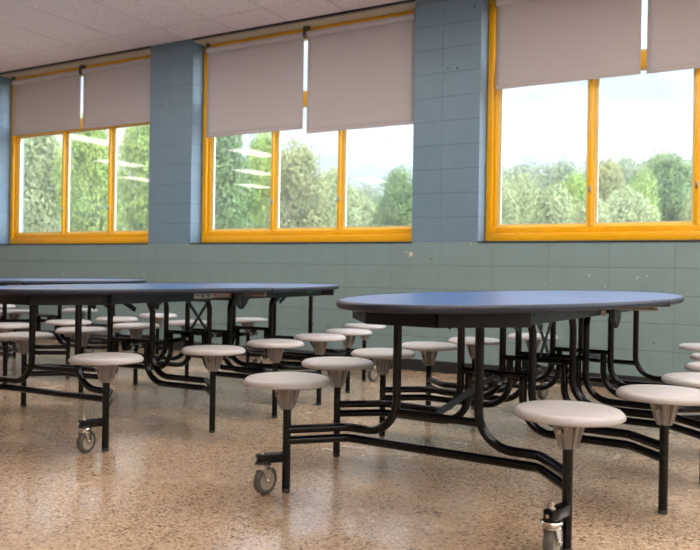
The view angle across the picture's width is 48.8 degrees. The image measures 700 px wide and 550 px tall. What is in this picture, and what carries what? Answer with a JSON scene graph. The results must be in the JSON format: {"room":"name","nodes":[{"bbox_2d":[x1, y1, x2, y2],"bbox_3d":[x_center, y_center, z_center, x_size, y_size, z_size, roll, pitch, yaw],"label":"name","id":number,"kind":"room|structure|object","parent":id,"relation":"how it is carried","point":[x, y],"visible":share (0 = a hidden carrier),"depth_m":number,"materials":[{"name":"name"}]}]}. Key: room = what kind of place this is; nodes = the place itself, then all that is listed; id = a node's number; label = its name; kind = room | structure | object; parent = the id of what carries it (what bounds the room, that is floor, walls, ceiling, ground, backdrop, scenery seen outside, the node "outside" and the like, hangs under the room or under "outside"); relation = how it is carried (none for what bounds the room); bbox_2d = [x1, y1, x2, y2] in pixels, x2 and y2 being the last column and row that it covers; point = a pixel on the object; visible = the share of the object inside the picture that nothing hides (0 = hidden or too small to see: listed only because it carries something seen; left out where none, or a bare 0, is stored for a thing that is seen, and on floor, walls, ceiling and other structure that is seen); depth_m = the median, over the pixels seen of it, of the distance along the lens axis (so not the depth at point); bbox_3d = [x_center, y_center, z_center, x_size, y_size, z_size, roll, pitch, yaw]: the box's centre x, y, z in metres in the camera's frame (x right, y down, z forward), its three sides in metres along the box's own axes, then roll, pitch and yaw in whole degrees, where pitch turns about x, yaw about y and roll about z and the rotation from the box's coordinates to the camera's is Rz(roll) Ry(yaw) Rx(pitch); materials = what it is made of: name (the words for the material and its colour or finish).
{"room":"eatery","nodes":[
{"label":"eatery","id":0,"kind":"room"},
{"bbox_2d":[0,0,403,72],"bbox_3d":[-5.770,-2.599,2.020,20.400,0.300,14.300,1,0,30],"label":"ceiling","id":1,"kind":"structure","parent":0,"point":[33,33],"depth_m":7.33,"materials":[{"name":"tile"}]},
{"bbox_2d":[0,339,699,549],"bbox_3d":[-5.735,0.801,2.193,20.400,0.120,14.660,1,0,30],"label":"floor","id":2,"kind":"structure","parent":0,"point":[164,481],"depth_m":3.11,"materials":[{"name":"stone"}]},
{"bbox_2d":[0,304,15,345],"bbox_3d":[-4.782,0.364,7.081,1.848,0.735,3.210,1,0,32],"label":"table","id":3,"kind":"object","parent":2,"relation":"on","point":[8,305],"visible":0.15,"depth_m":7.91,"materials":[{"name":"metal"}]},
{"bbox_2d":[0,278,176,383],"bbox_3d":[-2.893,0.400,6.015,1.848,0.735,3.210,1,0,34],"label":"table","id":4,"kind":"object","parent":2,"relation":"on","point":[6,325],"visible":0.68,"depth_m":6.22,"materials":[{"name":"blue laminate"}]},
{"bbox_2d":[0,283,385,452],"bbox_3d":[-0.982,0.435,4.973,1.848,0.737,3.210,1,0,27],"label":"table","id":5,"kind":"object","parent":2,"relation":"on","point":[105,364],"visible":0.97,"depth_m":4.41,"materials":[{"name":"blue laminate"}]},
{"bbox_2d":[244,291,699,549],"bbox_3d":[0.945,0.469,3.758,1.849,0.743,3.210,1,0,33],"label":"table","id":6,"kind":"object","parent":2,"relation":"on","point":[479,310],"visible":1,"depth_m":2.94,"materials":[{"name":"blue laminate"}]},
{"bbox_2d":[0,0,699,376],"bbox_3d":[-2.139,-0.977,8.380,20.400,3.490,0.361,1,0,30],"label":"wall","id":7,"kind":"structure","parent":0,"point":[444,254],"depth_m":6.60,"materials":[{"name":"paint"}]},
{"bbox_2d":[0,46,150,244],"bbox_3d":[-3.119,-1.393,8.940,2.506,2.098,0.372,1,0,30],"label":"window","id":8,"kind":"structure","parent":7,"relation":"in","point":[65,237],"depth_m":9.06,"materials":[{"name":"yellow paint"}]},
{"bbox_2d":[11,65,81,135],"bbox_3d":[-3.605,-2.054,9.143,1.199,0.730,0.068,1,0,30],"label":"roller blind","id":9,"kind":"object","parent":8,"relation":"attached to","point":[52,102],"visible":1,"depth_m":9.13,"materials":[{"name":"fabric"}]},
{"bbox_2d":[81,58,150,128],"bbox_3d":[-2.573,-2.029,8.548,1.117,0.740,0.068,1,0,30],"label":"roller blind","id":10,"kind":"object","parent":8,"relation":"attached to","point":[115,94],"visible":0.85,"depth_m":8.55,"materials":[{"name":"fabric"}]},
{"bbox_2d":[190,0,415,243],"bbox_3d":[-0.448,-1.342,7.401,2.502,2.098,0.372,1,0,30],"label":"window","id":11,"kind":"structure","parent":7,"relation":"in","point":[341,234],"depth_m":7.43,"materials":[{"name":"yellow paint"}]},
{"bbox_2d":[205,26,306,137],"bbox_3d":[-0.950,-1.882,7.613,1.192,0.972,0.068,1,0,30],"label":"roller blind","id":12,"kind":"object","parent":11,"relation":"attached to","point":[254,86],"visible":1,"depth_m":7.59,"materials":[{"name":"fabric"}]},
{"bbox_2d":[306,11,414,133],"bbox_3d":[0.083,-1.839,7.018,1.130,1.020,0.068,1,0,30],"label":"roller blind","id":13,"kind":"object","parent":11,"relation":"attached to","point":[360,75],"visible":0.97,"depth_m":7.00,"materials":[{"name":"fabric"}]},
{"bbox_2d":[16,328,667,387],"bbox_3d":[-2.259,0.717,8.228,20.400,0.100,0.012,1,0,30],"label":"baseboard","id":14,"kind":"structure","parent":7,"relation":"attached to","point":[446,367],"depth_m":6.52,"materials":[{"name":"rubber"}]},
{"bbox_2d":[477,0,699,242],"bbox_3d":[2.235,-1.290,5.860,2.502,2.098,0.366,1,0,30],"label":"window","id":15,"kind":"structure","parent":7,"relation":"in","point":[592,230],"depth_m":6.08,"materials":[{"name":"wood"},{"name":"orange-yellow varnished wood"}]},
{"bbox_2d":[495,0,641,89],"bbox_3d":[1.701,-1.919,6.087,1.148,0.797,0.068,1,0,30],"label":"roller blind","id":16,"kind":"object","parent":15,"relation":"attached to","point":[539,42],"visible":1,"depth_m":6.09,"materials":[{"name":"fabric"}]},
{"bbox_2d":[646,0,699,73],"bbox_3d":[2.717,-1.899,5.503,1.136,0.799,0.068,1,0,30],"label":"roller blind","id":17,"kind":"object","parent":15,"relation":"attached to","point":[673,26],"visible":1,"depth_m":5.69,"materials":[{"name":"fabric"}]},
{"label":"outside","id":18,"kind":"structure","parent":0,"visible":0},
{"bbox_3d":[17.491,1.194,106.688,250.000,0.200,189.640,1,0,30],"label":"ground","id":19,"kind":"structure","parent":18,"visible":0},
{"bbox_2d":[23,135,62,231],"bbox_3d":[-12.397,-2.895,29.990,3.038,7.788,3.300,1,0,-25],"label":"leafy tree","id":20,"kind":"object","parent":19,"relation":"on","point":[38,151],"visible":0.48,"depth_m":29.41,"materials":[{"name":"green plant"}]},
{"bbox_2d":[50,111,126,231],"bbox_3d":[-8.120,-2.147,23.885,2.203,6.490,2.196,1,0,-32],"label":"leafy tree","id":21,"kind":"object","parent":19,"relation":"on","point":[87,193],"visible":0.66,"depth_m":23.57,"materials":[{"name":"green plant"}]},
{"bbox_2d":[116,125,149,230],"bbox_3d":[-7.672,-2.756,29.062,2.736,7.670,2.727,1,0,22],"label":"leafy tree","id":22,"kind":"object","parent":19,"relation":"on","point":[136,150],"visible":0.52,"depth_m":28.37,"materials":[{"name":"green plant"}]},
{"bbox_2d":[214,134,257,228],"bbox_3d":[-4.056,-2.494,25.081,2.816,7.301,2.677,1,0,-41],"label":"leafy tree","id":23,"kind":"object","parent":19,"relation":"on","point":[227,188],"visible":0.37,"depth_m":24.51,"materials":[{"name":"green plant"}]},
{"bbox_2d":[240,132,282,228],"bbox_3d":[-4.077,-2.975,34.975,2.757,8.166,2.767,1,0,-37],"label":"leafy tree","id":24,"kind":"object","parent":19,"relation":"on","point":[260,156],"visible":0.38,"depth_m":34.34,"materials":[{"name":"green plant"}]},
{"bbox_2d":[261,131,334,227],"bbox_3d":[-1.874,-1.927,27.044,2.651,6.218,2.767,1,0,21],"label":"leafy tree","id":25,"kind":"object","parent":19,"relation":"on","point":[301,192],"visible":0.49,"depth_m":26.48,"materials":[{"name":"green plant"}]},
{"bbox_2d":[317,163,363,226],"bbox_3d":[-0.868,-2.411,40.983,3.045,7.081,3.308,1,0,-41],"label":"leafy tree","id":26,"kind":"object","parent":19,"relation":"on","point":[352,214],"visible":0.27,"depth_m":40.46,"materials":[{"name":"green plant"}]},
{"bbox_2d":[347,184,375,200],"bbox_3d":[-0.024,-8.213,139.906,11.939,17.737,11.635,1,0,39],"label":"leafy tree","id":27,"kind":"object","parent":19,"relation":"on","point":[352,184],"visible":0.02,"depth_m":138.55,"materials":[{"name":"green plant"}]},
{"bbox_2d":[348,192,378,226],"bbox_3d":[0.932,-1.998,46.988,2.710,6.270,2.854,1,0,10],"label":"leafy bush","id":28,"kind":"object","parent":19,"relation":"on","point":[365,219],"visible":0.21,"depth_m":46.59,"materials":[{"name":"green plant"}]},
{"bbox_2d":[355,177,382,225],"bbox_3d":[2.648,-7.407,121.860,7.431,16.392,7.242,1,0,-31],"label":"leafy tree","id":29,"kind":"object","parent":19,"relation":"on","point":[369,187],"visible":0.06,"depth_m":121.42,"materials":[{"name":"green plant"}]},
{"bbox_2d":[370,162,412,225],"bbox_3d":[2.009,-1.573,30.103,2.331,5.604,2.368,1,0,19],"label":"leafy tree","id":30,"kind":"object","parent":19,"relation":"on","point":[395,209],"visible":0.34,"depth_m":29.61,"materials":[{"name":"green plant"}]},
{"bbox_2d":[502,162,517,188],"bbox_3d":[27.026,-9.631,134.818,11.512,21.503,11.219,1,0,1],"label":"leafy tree","id":31,"kind":"object","parent":19,"relation":"on","point":[507,169],"visible":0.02,"depth_m":133.98,"materials":[{"name":"green plant"}]},
{"bbox_2d":[501,174,521,223],"bbox_3d":[7.580,-2.033,40.032,3.012,6.625,2.860,1,0,-24],"label":"leafy bush","id":32,"kind":"object","parent":19,"relation":"on","point":[506,202],"visible":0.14,"depth_m":39.38,"materials":[{"name":"green plant"}]},
{"bbox_2d":[505,170,542,223],"bbox_3d":[12.736,-3.226,55.959,4.240,9.005,4.206,1,0,36],"label":"leafy tree","id":33,"kind":"object","parent":19,"relation":"on","point":[524,192],"visible":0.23,"depth_m":55.27,"materials":[{"name":"green plant"}]},
{"bbox_2d":[505,155,545,196],"bbox_3d":[23.883,-7.636,105.043,7.675,17.705,7.480,1,0,8],"label":"leafy tree","id":34,"kind":"object","parent":19,"relation":"on","point":[522,166],"visible":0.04,"depth_m":104.33,"materials":[{"name":"green plant"}]},
{"bbox_2d":[529,157,561,192],"bbox_3d":[38.682,-11.266,152.903,13.442,24.974,13.793,1,0,-44],"label":"leafy tree","id":35,"kind":"object","parent":19,"relation":"on","point":[547,171],"visible":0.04,"depth_m":151.19,"materials":[{"name":"green plant"}]},
{"bbox_2d":[515,181,578,223],"bbox_3d":[8.669,-1.367,33.048,3.367,5.394,3.196,1,0,10],"label":"leafy bush","id":36,"kind":"object","parent":19,"relation":"on","point":[551,207],"visible":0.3,"depth_m":32.54,"materials":[{"name":"green plant"}]},
{"bbox_2d":[543,152,581,198],"bbox_3d":[33.707,-9.188,121.841,8.323,20.962,8.111,1,0,-42],"label":"leafy tree","id":37,"kind":"object","parent":19,"relation":"on","point":[557,177],"visible":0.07,"depth_m":121.16,"materials":[{"name":"green plant"}]},
{"bbox_2d":[559,165,585,219],"bbox_3d":[14.650,-2.893,50.075,3.662,8.458,3.194,1,0,29],"label":"leafy tree","id":38,"kind":"object","parent":19,"relation":"on","point":[576,188],"visible":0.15,"depth_m":49.47,"materials":[{"name":"green plant"}]},
{"bbox_2d":[575,155,601,190],"bbox_3d":[30.964,-7.184,99.881,6.091,17.079,5.936,1,0,-23],"label":"leafy tree","id":39,"kind":"object","parent":19,"relation":"on","point":[584,171],"visible":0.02,"depth_m":99.69,"materials":[{"name":"green plant"}]},
{"bbox_2d":[565,194,612,222],"bbox_3d":[7.652,-0.674,24.526,2.083,4.054,1.977,1,0,37],"label":"leafy bush","id":40,"kind":"object","parent":19,"relation":"on","point":[580,213],"visible":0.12,"depth_m":24.29,"materials":[{"name":"green plant"}]},
{"bbox_2d":[599,153,621,171],"bbox_3d":[47.128,-10.450,140.860,12.388,23.733,12.711,1,0,-2],"label":"leafy tree","id":41,"kind":"object","parent":19,"relation":"on","point":[606,153],"visible":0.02,"depth_m":140.61,"materials":[{"name":"green plant"}]},
{"bbox_2d":[598,155,625,221],"bbox_3d":[23.471,-4.725,70.056,4.786,12.213,4.660,1,0,-36],"label":"leafy tree","id":42,"kind":"object","parent":19,"relation":"on","point":[608,181],"visible":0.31,"depth_m":69.22,"materials":[{"name":"green plant"}]},
{"bbox_2d":[613,149,642,193],"bbox_3d":[42.471,-9.048,117.999,7.475,21.004,7.285,1,0,33],"label":"leafy tree","id":43,"kind":"object","parent":19,"relation":"on","point":[627,169],"visible":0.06,"depth_m":117.20,"materials":[{"name":"green plant"}]},
{"bbox_2d":[601,183,660,221],"bbox_3d":[10.318,-1.062,28.960,3.076,4.877,3.240,1,0,-33],"label":"leafy bush","id":44,"kind":"object","parent":19,"relation":"on","point":[625,209],"visible":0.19,"depth_m":28.49,"materials":[{"name":"green plant"}]},
{"bbox_2d":[631,152,657,186],"bbox_3d":[62.651,-12.102,159.970,15.197,27.351,15.593,1,0,-40],"label":"leafy tree","id":45,"kind":"object","parent":19,"relation":"on","point":[642,163],"visible":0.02,"depth_m":159.61,"materials":[{"name":"green plant"}]},
{"bbox_2d":[626,162,663,220],"bbox_3d":[13.620,-1.931,36.050,2.005,6.655,2.181,1,0,-35],"label":"leafy bush","id":46,"kind":"object","parent":19,"relation":"on","point":[639,186],"visible":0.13,"depth_m":35.65,"materials":[{"name":"green plant"}]},
{"bbox_2d":[621,148,691,220],"bbox_3d":[17.614,-2.925,43.949,5.153,8.677,5.073,1,0,-34],"label":"leafy tree","id":47,"kind":"object","parent":19,"relation":"on","point":[673,185],"visible":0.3,"depth_m":43.15,"materials":[{"name":"green plant"}]},
{"bbox_2d":[679,190,691,220],"bbox_3d":[12.055,-1.002,26.010,2.278,4.841,2.400,1,0,-15],"label":"leafy bush","id":48,"kind":"object","parent":19,"relation":"on","point":[687,215],"visible":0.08,"depth_m":25.96,"materials":[{"name":"green plant"}]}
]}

